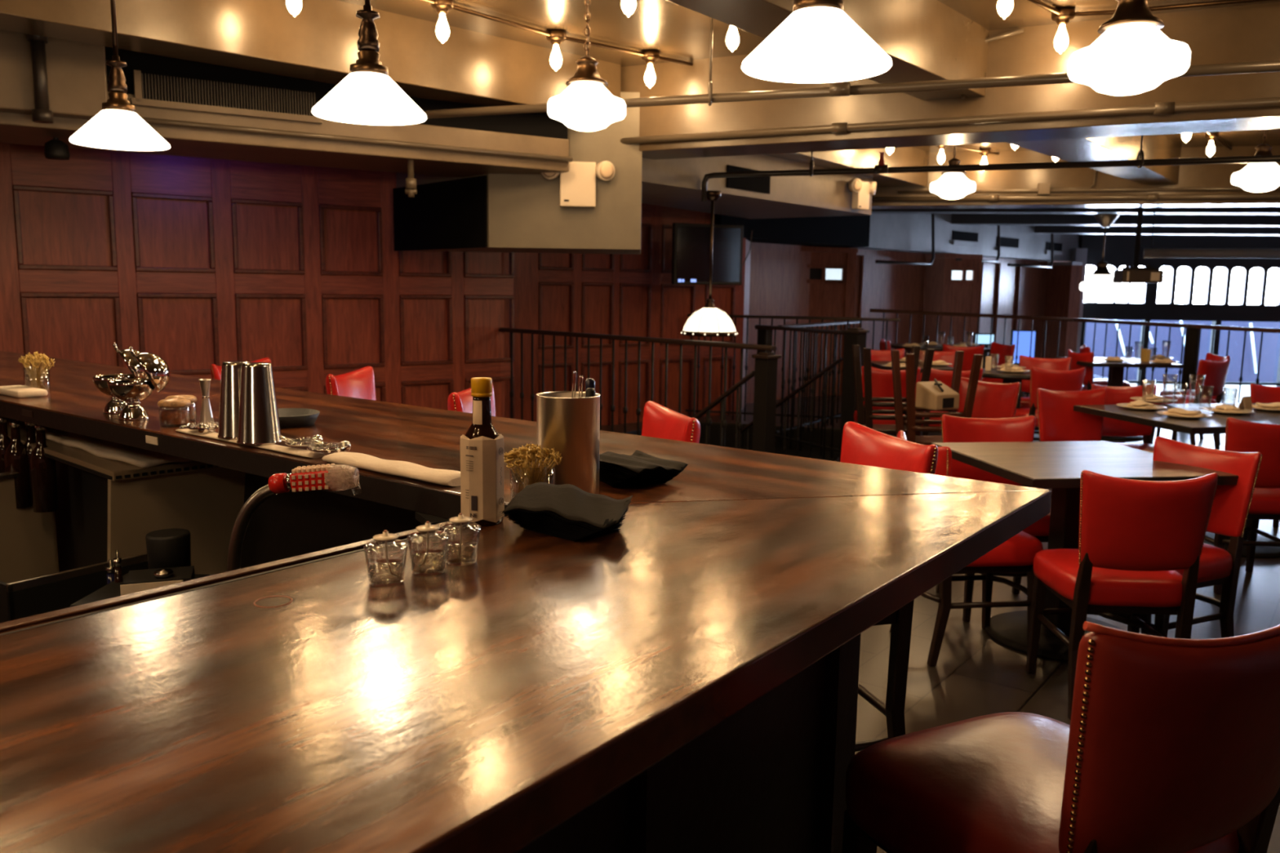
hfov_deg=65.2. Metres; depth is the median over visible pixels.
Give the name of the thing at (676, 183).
wall
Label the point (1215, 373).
dining chair
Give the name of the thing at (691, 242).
television
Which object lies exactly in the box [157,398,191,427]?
spice jar
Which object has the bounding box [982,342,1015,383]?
dining chair
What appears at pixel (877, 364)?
dining table
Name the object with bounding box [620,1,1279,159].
ceiling beam
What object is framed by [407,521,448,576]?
candle
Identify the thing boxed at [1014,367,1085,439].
dining chair
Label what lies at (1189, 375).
glass
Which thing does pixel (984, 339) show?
monitor
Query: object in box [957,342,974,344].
linen napkin
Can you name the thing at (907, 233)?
wall
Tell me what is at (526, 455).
glass
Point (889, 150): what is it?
light
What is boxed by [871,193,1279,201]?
ceiling pipe
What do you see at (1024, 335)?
monitor
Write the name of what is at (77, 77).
wall
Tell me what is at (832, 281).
door
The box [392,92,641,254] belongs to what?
wall
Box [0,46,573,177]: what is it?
ceiling beam
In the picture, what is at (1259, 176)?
lamp
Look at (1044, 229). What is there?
ceiling beam
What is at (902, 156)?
ceiling beam
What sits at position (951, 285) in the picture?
door
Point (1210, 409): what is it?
dinner plate
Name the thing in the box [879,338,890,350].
dining chair
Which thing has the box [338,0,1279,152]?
ceiling
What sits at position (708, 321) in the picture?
dome pendant
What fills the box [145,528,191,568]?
canister
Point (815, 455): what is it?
wall
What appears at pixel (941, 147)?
socket
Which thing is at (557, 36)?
socket
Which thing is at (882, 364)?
dinner plate
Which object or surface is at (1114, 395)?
dining chair
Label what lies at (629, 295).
wall
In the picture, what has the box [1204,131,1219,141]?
socket
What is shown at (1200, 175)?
ceiling beam
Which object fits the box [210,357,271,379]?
bar stool
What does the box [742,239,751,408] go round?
wall
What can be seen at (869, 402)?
high chair
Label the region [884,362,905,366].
linen napkin
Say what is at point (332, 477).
gun
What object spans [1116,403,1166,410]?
dinner plate
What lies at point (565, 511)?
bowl
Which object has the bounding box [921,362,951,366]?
dinner plate
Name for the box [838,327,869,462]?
newel post
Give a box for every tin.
[217,360,250,439]
[236,362,282,444]
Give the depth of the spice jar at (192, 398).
2.53 m
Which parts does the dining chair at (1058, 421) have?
nailhead trim, backrest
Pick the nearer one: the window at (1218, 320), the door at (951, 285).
the door at (951, 285)
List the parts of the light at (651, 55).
bulb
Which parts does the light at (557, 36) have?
bulb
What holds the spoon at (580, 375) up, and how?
in the cylinder
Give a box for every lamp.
[69,0,170,151]
[311,0,426,125]
[546,0,626,131]
[741,0,892,83]
[929,144,976,199]
[1066,0,1191,95]
[1079,213,1122,297]
[1231,128,1279,191]
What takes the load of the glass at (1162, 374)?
on the dining table at (1215, 424)
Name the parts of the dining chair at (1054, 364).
seat, backrest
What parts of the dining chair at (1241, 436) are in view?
leg, nailhead trim, backrest, leg, seat frame, seat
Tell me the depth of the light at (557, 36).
5.30 m
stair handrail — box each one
[693,370,755,448]
[733,357,843,461]
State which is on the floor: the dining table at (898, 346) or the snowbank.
the dining table at (898, 346)
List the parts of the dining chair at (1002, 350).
seat, backrest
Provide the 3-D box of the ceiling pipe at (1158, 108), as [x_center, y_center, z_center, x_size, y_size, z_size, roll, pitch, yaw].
[3.801,-1.421,4.158,10.082,0.055,0.073,5,9,27]
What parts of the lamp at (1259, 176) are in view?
glass globe, chain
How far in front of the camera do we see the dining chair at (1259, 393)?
6.49 m
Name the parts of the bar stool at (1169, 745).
leg, seat frame, seat, nailhead trim, leg, backrest, leg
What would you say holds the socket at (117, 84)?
attached to the pendant lamp at (117, 126)
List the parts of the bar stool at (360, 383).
nailhead trim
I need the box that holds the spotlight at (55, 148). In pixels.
[44,137,70,159]
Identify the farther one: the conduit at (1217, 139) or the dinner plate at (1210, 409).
the conduit at (1217, 139)
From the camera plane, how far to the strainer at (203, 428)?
2.30 m
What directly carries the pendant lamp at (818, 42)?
hanging from the ceiling
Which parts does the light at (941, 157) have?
bulb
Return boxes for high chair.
[852,344,934,435]
[890,350,982,444]
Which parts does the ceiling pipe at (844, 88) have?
hanger rod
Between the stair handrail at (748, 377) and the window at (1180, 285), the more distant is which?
the window at (1180, 285)
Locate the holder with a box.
[1140,348,1151,361]
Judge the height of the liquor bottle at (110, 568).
0.216 m
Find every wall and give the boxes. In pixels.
[0,29,107,119]
[0,142,514,418]
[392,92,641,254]
[501,252,504,417]
[503,203,746,425]
[629,423,839,461]
[641,154,872,218]
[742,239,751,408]
[746,242,1050,403]
[849,213,1079,262]
[1079,234,1279,321]
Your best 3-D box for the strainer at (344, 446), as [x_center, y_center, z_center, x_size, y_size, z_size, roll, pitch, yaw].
[-0.649,0.043,2.058,0.102,0.024,0.084,3,8,16]
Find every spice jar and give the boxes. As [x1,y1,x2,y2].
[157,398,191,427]
[164,395,197,422]
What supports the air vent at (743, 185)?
in the wall at (676, 183)
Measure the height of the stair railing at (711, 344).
1.057 m
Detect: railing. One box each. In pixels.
[498,327,777,448]
[685,313,900,425]
[755,324,844,458]
[775,320,860,437]
[870,308,1073,396]
[1072,317,1279,403]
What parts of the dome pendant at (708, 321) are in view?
lamp shade, rod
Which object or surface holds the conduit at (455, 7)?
attached to the ceiling
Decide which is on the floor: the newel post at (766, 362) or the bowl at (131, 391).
the newel post at (766, 362)
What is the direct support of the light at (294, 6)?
hanging from the ceiling
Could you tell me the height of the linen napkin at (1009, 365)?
0.040 m
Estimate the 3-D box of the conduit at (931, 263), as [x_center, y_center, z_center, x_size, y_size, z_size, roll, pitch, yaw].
[3.670,-2.924,13.648,0.044,1.414,1.527,9,11,44]
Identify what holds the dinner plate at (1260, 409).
on the dining table at (1215, 424)
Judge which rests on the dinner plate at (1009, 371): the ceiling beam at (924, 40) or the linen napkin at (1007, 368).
the linen napkin at (1007, 368)
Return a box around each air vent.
[726,164,770,194]
[951,230,978,246]
[995,236,1019,252]
[1044,241,1062,255]
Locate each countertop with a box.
[0,351,1051,852]
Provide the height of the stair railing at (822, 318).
1.117 m
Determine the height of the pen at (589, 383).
0.160 m
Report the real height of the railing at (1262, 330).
1.074 m
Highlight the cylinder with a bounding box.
[536,391,600,493]
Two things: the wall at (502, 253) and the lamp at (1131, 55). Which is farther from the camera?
the wall at (502, 253)
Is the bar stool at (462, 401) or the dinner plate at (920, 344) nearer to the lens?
the bar stool at (462, 401)
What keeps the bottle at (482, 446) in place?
on the countertop at (683, 677)
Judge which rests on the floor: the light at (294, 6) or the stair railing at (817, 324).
the stair railing at (817, 324)
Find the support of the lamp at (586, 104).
hanging from the ceiling
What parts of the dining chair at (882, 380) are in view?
seat, backrest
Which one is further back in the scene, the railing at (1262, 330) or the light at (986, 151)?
the railing at (1262, 330)
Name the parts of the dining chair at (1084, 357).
seat, leg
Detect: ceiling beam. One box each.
[0,0,620,113]
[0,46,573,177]
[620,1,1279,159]
[666,0,989,100]
[763,146,928,187]
[871,145,1279,208]
[871,206,1279,214]
[951,213,1279,226]
[1005,134,1181,184]
[1034,225,1279,235]
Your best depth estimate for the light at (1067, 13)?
4.75 m
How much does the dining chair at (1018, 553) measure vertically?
0.856 m
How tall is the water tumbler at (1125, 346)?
0.135 m
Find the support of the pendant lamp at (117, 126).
hanging from the ceiling
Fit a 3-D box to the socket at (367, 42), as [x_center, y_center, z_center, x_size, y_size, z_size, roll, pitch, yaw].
[-0.735,-1.075,2.702,0.064,0.118,0.064,1,8,0]
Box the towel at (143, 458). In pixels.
[35,429,193,467]
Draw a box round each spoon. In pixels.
[571,371,577,397]
[578,375,582,397]
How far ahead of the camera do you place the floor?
3.98 m
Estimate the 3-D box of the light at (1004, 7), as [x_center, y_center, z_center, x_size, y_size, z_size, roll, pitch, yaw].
[1.529,-1.809,4.178,0.104,0.203,0.104,1,8,0]
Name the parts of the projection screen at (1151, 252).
hanging rod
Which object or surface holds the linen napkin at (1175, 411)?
on the dinner plate at (1161, 411)
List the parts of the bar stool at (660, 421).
nailhead trim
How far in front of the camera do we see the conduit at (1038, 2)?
4.59 m
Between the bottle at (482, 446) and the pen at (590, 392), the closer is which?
the bottle at (482, 446)
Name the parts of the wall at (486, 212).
black panel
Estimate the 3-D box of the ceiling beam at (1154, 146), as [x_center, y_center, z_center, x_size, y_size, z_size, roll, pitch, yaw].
[3.830,-2.255,7.950,0.493,0.350,3.728,8,11,40]
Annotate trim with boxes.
[1071,248,1087,353]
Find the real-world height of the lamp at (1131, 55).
0.769 m
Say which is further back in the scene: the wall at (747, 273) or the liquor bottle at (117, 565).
the wall at (747, 273)
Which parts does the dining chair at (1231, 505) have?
leg, leg, seat, backrest, seat frame, leg, nailhead trim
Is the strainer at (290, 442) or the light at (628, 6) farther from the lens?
the light at (628, 6)
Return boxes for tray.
[123,565,195,584]
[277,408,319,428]
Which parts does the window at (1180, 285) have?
pane, pane, pane, pane, pane, pane, pane, pane, pane, pane, pane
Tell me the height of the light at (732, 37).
0.203 m
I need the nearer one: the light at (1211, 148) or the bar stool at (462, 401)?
the bar stool at (462, 401)
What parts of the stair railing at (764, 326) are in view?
handrail, rail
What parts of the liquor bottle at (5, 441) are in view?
pour spout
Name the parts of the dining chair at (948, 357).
backrest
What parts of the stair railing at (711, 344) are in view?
handrail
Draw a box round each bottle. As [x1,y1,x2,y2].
[0,416,11,473]
[4,419,31,508]
[23,422,36,506]
[29,424,58,512]
[105,559,114,584]
[112,549,122,582]
[460,377,504,526]
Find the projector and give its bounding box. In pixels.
[1112,207,1164,283]
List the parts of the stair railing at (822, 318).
rail, handrail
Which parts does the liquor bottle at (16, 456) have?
pour spout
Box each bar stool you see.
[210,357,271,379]
[325,365,376,400]
[447,384,496,416]
[641,400,700,443]
[840,421,937,751]
[842,621,1279,852]
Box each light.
[286,0,302,16]
[431,0,453,43]
[541,160,614,207]
[546,28,565,71]
[621,0,635,16]
[641,48,659,88]
[725,25,738,51]
[848,177,876,210]
[886,147,893,155]
[936,145,947,164]
[978,147,991,164]
[996,0,1013,18]
[1011,144,1017,149]
[1051,6,1075,53]
[1182,133,1191,142]
[1204,131,1219,156]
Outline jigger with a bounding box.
[198,378,215,430]
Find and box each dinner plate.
[881,364,905,368]
[920,343,941,346]
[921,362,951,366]
[994,365,1026,368]
[996,368,1030,373]
[1100,358,1128,361]
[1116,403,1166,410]
[1129,396,1177,403]
[1148,360,1178,364]
[1150,356,1173,359]
[1157,410,1211,418]
[1201,407,1254,414]
[1252,404,1279,412]
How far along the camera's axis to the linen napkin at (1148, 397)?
6.14 m
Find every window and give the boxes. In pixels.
[1080,315,1279,386]
[1083,265,1279,305]
[1084,319,1279,382]
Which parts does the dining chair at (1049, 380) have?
seat, nailhead trim, leg, backrest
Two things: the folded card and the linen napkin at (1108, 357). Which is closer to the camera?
the folded card
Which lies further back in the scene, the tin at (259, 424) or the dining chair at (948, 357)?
the dining chair at (948, 357)
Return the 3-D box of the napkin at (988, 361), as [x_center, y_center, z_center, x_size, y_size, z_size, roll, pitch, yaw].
[2.920,-0.527,8.383,0.045,0.120,0.020,1,8,0]
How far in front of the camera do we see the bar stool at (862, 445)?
2.49 m
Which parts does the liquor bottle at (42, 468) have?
pour spout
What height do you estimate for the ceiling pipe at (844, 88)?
0.474 m
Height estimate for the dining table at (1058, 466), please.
0.760 m
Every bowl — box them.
[92,342,148,413]
[106,346,169,420]
[502,482,632,541]
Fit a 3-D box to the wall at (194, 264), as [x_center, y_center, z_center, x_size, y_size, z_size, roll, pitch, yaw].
[-3.835,-0.756,5.883,7.098,2.600,0.099,-5,10,-38]
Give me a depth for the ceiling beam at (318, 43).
4.74 m
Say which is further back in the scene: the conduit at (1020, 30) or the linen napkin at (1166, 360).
the linen napkin at (1166, 360)
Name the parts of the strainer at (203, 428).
handle, strainer plate, knob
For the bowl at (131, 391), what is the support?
on the countertop at (683, 677)
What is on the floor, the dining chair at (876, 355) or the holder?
the dining chair at (876, 355)
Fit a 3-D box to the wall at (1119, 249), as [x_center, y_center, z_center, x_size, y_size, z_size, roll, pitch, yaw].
[12.021,-1.631,18.530,8.008,4.250,0.200,1,8,0]
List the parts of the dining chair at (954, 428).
leg, leg, backrest, leg, seat, seat frame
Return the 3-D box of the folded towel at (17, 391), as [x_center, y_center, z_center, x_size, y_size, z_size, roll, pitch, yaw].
[-1.896,-0.108,3.059,0.200,0.022,0.085,7,10,38]
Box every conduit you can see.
[422,0,693,66]
[875,213,934,266]
[947,144,999,154]
[960,27,1023,98]
[1027,0,1271,16]
[1206,132,1231,150]
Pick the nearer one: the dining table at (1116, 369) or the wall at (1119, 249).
the dining table at (1116, 369)
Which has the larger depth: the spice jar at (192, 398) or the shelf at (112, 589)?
the spice jar at (192, 398)
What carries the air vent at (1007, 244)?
in the wall at (907, 233)
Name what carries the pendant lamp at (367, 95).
hanging from the ceiling
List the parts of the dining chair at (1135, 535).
leg, leg, nailhead trim, seat, seat frame, leg, backrest, leg, nailhead trim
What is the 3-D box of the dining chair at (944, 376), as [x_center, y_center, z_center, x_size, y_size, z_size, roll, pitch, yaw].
[2.345,-0.044,7.716,0.444,0.856,0.554,1,8,3]
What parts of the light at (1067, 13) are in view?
bulb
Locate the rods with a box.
[1114,319,1257,373]
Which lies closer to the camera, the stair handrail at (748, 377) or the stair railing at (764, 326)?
the stair handrail at (748, 377)
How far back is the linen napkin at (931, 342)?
12.04 m
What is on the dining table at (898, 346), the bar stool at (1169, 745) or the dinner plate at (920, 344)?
the dinner plate at (920, 344)
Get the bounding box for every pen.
[585,377,595,391]
[585,387,595,397]
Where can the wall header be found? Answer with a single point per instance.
(843, 231)
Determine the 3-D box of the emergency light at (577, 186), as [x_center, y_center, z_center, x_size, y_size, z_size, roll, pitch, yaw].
[-0.382,-1.491,6.139,0.456,0.278,0.108,0,8,-7]
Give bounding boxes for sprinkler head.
[878,151,884,165]
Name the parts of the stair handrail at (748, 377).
handrail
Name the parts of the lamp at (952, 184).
glass globe, chain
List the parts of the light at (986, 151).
bulb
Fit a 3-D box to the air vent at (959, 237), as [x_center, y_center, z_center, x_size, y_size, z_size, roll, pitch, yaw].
[4.932,-2.853,15.185,0.618,0.203,0.630,1,8,0]
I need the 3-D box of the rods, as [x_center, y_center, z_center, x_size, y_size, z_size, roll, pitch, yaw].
[12.470,-1.842,22.842,3.364,1.210,0.050,1,8,0]
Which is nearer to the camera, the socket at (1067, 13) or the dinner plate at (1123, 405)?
the socket at (1067, 13)
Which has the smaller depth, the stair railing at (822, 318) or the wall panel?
the stair railing at (822, 318)
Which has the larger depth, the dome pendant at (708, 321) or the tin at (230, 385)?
the dome pendant at (708, 321)
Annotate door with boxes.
[800,246,858,396]
[921,253,982,346]
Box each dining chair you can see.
[853,365,920,424]
[871,348,904,435]
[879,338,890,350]
[889,430,1043,666]
[915,368,983,435]
[919,349,957,433]
[935,413,1050,622]
[942,344,984,371]
[958,377,1021,418]
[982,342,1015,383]
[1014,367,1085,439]
[1018,355,1071,433]
[1025,470,1219,720]
[1036,387,1106,488]
[1067,349,1093,391]
[1079,344,1130,386]
[1090,383,1156,453]
[1097,435,1262,638]
[1150,358,1230,449]
[1155,352,1230,445]
[1204,417,1279,595]
[1249,383,1279,528]
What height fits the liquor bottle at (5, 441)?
0.281 m
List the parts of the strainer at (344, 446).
strainer plate, handle, knob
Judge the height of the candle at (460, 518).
0.064 m
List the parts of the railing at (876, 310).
handrail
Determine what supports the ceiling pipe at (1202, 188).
attached to the ceiling beam at (1200, 175)
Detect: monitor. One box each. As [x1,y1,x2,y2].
[973,333,995,368]
[1009,329,1036,366]
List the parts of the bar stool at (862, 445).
seat frame, backrest, leg, nailhead trim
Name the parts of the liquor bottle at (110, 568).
pour spout, glass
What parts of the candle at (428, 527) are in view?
lid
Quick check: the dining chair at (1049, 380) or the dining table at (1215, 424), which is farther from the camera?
the dining chair at (1049, 380)
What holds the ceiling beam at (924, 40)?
attached to the ceiling
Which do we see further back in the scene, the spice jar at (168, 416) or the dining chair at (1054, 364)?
the dining chair at (1054, 364)
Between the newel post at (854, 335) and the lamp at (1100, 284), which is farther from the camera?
the lamp at (1100, 284)
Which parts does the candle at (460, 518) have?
lid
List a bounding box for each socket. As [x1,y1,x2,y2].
[105,55,127,93]
[355,4,380,52]
[431,0,453,14]
[546,28,565,45]
[641,48,659,64]
[936,145,947,149]
[978,147,991,156]
[1051,6,1075,25]
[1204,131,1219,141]
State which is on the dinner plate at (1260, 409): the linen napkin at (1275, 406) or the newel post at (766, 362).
the linen napkin at (1275, 406)
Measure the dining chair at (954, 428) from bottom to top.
0.856 m
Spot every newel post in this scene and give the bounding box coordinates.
[751,351,781,453]
[755,324,772,354]
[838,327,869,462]
[1180,324,1201,390]
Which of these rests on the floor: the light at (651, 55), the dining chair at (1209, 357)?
the dining chair at (1209, 357)
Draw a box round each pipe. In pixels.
[26,33,53,123]
[404,160,417,197]
[424,17,1279,118]
[619,97,1279,144]
[701,135,1279,201]
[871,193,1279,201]
[897,186,1279,193]
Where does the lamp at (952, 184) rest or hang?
hanging from the ceiling
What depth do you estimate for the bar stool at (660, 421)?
3.08 m
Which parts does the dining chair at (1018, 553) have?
backrest, leg, nailhead trim, leg, seat frame, seat, leg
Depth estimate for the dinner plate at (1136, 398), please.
6.15 m
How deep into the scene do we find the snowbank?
22.78 m
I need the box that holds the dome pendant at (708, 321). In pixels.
[680,190,737,336]
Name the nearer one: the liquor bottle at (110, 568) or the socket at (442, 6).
the liquor bottle at (110, 568)
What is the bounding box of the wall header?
[714,213,870,248]
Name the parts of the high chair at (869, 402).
leg, leg, seat, leg, leg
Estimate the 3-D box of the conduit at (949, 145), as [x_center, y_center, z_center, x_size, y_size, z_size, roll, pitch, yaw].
[2.754,-2.561,9.076,2.043,0.020,0.020,-6,10,-39]
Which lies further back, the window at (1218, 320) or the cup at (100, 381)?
the window at (1218, 320)
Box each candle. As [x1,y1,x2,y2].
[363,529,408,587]
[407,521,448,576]
[440,513,480,565]
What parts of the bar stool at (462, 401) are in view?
nailhead trim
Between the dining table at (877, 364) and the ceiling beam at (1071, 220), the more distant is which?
the ceiling beam at (1071, 220)
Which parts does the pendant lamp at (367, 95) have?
rod, lamp shade, bulb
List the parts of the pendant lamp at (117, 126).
rod, lamp shade, bulb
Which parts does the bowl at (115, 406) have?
lid knob, hinged lid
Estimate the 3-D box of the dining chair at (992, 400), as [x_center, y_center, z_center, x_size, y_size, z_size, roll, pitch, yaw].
[2.103,0.135,6.420,0.554,0.856,0.444,-6,10,-38]
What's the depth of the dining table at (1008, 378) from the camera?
8.16 m
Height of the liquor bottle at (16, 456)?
0.281 m
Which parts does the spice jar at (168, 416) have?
lid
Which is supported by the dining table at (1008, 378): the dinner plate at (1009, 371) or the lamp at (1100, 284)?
the dinner plate at (1009, 371)
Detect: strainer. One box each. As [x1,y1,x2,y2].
[179,421,218,433]
[279,434,325,446]
[306,438,351,453]
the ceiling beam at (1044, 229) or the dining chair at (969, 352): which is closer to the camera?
the dining chair at (969, 352)
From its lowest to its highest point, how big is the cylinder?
0.174 m
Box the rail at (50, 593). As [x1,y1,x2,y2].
[0,552,148,623]
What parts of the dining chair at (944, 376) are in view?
leg, seat, backrest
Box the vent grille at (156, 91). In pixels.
[130,69,323,123]
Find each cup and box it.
[92,373,135,396]
[106,378,154,402]
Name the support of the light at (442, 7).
hanging from the ceiling
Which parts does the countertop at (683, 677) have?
edge moulding, panel, panel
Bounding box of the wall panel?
[858,255,1039,397]
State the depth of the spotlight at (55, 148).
4.85 m
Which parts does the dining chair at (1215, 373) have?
leg, leg, seat, leg, backrest, leg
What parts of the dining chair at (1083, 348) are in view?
backrest, seat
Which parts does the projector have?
vent panel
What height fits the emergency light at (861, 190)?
0.256 m
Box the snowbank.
[1082,383,1275,403]
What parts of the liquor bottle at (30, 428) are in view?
pour spout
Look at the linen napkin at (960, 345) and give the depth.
11.50 m
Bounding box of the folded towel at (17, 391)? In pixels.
[0,385,48,398]
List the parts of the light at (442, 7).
bulb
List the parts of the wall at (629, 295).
rail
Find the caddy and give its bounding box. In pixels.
[120,565,195,595]
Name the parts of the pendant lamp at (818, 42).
bulb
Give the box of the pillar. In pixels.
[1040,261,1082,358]
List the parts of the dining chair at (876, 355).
backrest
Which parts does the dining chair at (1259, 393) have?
backrest, leg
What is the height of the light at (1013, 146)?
0.203 m
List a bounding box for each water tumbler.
[1004,355,1013,370]
[1124,346,1133,359]
[1142,379,1155,399]
[1173,382,1187,406]
[1199,385,1213,408]
[1222,386,1238,405]
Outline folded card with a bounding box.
[1238,395,1253,410]
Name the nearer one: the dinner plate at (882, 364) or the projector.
the dinner plate at (882, 364)
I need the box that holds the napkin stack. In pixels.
[599,449,688,487]
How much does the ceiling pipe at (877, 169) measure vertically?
0.480 m
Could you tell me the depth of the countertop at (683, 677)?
1.08 m
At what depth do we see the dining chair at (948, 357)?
9.70 m
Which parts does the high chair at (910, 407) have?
leg, leg, seat, leg, leg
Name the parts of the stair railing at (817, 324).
rail, handrail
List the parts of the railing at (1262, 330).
handrail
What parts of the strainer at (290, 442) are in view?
strainer plate, knob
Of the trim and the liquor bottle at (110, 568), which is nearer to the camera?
the liquor bottle at (110, 568)
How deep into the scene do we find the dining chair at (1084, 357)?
9.72 m
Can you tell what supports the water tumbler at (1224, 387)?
on the dining table at (1215, 424)
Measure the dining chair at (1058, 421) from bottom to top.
0.856 m
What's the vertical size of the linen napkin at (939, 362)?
0.040 m
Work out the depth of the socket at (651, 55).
5.70 m
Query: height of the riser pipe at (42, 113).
0.390 m
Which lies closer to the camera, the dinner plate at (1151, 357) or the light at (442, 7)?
the light at (442, 7)
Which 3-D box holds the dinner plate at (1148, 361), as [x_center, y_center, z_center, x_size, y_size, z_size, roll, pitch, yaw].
[5.015,-0.615,9.583,0.262,0.019,0.262,1,8,0]
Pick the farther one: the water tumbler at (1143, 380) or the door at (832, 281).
the door at (832, 281)
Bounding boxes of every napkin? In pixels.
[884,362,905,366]
[902,342,920,346]
[920,341,937,344]
[932,360,948,364]
[952,344,967,346]
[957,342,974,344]
[985,356,991,370]
[999,363,1021,368]
[1000,366,1026,371]
[1104,356,1124,360]
[1126,400,1155,408]
[1138,393,1168,401]
[1151,354,1166,358]
[1151,358,1175,362]
[1162,407,1206,417]
[1213,404,1243,413]
[1252,402,1279,409]
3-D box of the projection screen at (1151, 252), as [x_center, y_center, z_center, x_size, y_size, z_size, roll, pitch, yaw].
[6.838,-2.367,11.468,1.854,0.865,0.110,4,8,19]
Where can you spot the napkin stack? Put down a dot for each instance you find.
(640, 468)
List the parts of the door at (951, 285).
cornice, window trim, window trim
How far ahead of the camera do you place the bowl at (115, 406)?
2.66 m
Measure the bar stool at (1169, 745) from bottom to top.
1.076 m
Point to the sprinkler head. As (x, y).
(881, 162)
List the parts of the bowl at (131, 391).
lid knob, hinged lid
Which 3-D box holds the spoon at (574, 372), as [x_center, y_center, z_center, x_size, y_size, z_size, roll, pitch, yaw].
[-0.118,0.004,1.728,0.017,0.200,0.002,1,8,0]
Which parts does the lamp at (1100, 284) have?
glass globe, rod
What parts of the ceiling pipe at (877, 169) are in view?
hanger rod, hanger rod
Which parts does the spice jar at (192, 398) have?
lid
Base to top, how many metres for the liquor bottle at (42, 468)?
0.281 m
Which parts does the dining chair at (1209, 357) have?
leg, seat, leg, backrest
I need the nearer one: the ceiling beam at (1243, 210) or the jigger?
the jigger
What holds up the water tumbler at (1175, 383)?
on the dining table at (1215, 424)
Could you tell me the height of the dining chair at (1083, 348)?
0.856 m
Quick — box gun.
[226,463,362,571]
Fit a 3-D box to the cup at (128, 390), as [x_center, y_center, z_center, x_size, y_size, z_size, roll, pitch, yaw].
[-1.305,-0.090,2.570,0.112,0.056,0.112,-4,9,-28]
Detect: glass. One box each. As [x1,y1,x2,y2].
[17,351,54,393]
[503,443,562,501]
[1162,373,1177,405]
[1188,374,1204,406]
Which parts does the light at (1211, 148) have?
bulb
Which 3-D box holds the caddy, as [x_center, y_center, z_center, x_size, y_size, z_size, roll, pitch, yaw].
[-1.042,0.342,2.166,0.135,0.076,0.104,-2,9,-20]
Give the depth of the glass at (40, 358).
3.09 m
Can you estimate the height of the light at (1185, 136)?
0.203 m
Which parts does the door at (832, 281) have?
window trim, cornice, window trim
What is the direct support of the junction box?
attached to the ceiling beam at (1200, 175)
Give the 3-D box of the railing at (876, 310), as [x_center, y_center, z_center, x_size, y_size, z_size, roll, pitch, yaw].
[4.259,-0.927,12.929,2.591,1.149,0.084,1,8,2]
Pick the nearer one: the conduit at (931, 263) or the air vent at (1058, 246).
the conduit at (931, 263)
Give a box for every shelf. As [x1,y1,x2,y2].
[70,573,213,607]
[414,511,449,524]
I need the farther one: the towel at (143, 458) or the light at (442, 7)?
the light at (442, 7)
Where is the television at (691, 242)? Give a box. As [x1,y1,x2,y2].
[671,222,752,284]
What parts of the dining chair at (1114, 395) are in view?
seat, leg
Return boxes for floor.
[601,395,1279,852]
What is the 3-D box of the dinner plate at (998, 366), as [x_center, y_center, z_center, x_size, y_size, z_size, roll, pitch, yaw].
[3.195,-0.507,8.636,0.262,0.019,0.262,1,8,0]
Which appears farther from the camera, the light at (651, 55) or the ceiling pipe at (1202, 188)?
the ceiling pipe at (1202, 188)
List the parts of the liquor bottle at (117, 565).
pour spout, glass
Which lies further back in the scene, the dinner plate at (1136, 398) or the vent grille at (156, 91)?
the dinner plate at (1136, 398)
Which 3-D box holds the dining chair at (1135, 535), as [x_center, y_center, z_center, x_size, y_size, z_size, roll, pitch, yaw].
[1.659,0.540,3.508,0.444,0.856,0.554,1,8,2]
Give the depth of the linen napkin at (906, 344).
11.62 m
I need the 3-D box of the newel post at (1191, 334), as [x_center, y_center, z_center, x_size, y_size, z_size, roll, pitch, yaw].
[6.059,-0.574,11.026,0.150,1.085,0.150,-7,11,-44]
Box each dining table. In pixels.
[871,360,953,373]
[890,343,991,351]
[930,440,1238,662]
[969,368,1031,408]
[1055,356,1184,440]
[1073,402,1279,558]
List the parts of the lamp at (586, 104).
glass globe, chain, cord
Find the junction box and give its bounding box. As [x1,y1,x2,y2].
[1037,169,1096,194]
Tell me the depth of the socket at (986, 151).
9.46 m

